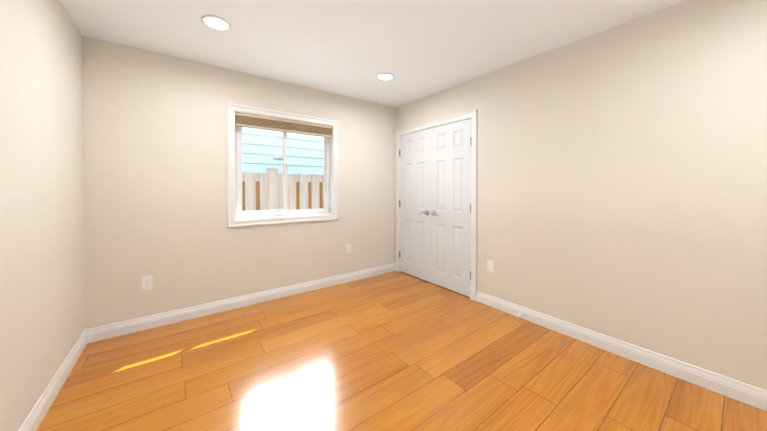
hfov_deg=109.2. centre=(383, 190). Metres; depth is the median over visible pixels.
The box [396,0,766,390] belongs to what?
wall
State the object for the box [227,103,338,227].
window
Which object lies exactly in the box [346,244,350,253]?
electrical outlet
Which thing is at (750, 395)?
baseboard
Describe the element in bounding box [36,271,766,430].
floor
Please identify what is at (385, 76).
recessed light
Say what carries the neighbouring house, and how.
on the ground
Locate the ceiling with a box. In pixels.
[60,0,685,107]
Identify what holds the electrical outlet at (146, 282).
attached to the wall at (155, 160)
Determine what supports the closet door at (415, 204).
in the wall at (621, 182)
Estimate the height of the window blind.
0.136 m
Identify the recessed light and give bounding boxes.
[201,15,230,30]
[377,73,393,79]
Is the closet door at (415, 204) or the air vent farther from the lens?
the air vent
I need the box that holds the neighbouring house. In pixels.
[242,127,323,174]
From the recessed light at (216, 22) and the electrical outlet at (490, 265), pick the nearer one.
the recessed light at (216, 22)
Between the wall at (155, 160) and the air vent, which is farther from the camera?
the air vent
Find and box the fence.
[242,167,325,218]
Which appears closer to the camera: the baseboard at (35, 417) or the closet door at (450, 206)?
the baseboard at (35, 417)
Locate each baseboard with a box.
[18,328,89,430]
[90,263,395,342]
[476,291,766,411]
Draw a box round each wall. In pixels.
[0,0,84,430]
[82,36,395,328]
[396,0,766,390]
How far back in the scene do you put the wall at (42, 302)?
1.48 m
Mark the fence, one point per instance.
(315, 191)
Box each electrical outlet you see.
[142,275,151,289]
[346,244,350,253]
[487,260,493,271]
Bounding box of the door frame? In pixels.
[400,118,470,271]
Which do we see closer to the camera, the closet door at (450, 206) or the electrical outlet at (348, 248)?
the closet door at (450, 206)
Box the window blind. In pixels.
[235,112,331,137]
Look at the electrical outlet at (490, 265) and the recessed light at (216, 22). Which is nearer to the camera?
the recessed light at (216, 22)
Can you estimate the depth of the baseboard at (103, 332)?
2.75 m
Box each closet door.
[400,128,430,281]
[431,119,470,296]
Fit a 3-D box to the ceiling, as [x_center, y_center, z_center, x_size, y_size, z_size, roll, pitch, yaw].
[0.214,-1.291,1.392,3.530,0.120,4.680,0,1,-37]
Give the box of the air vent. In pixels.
[273,154,282,158]

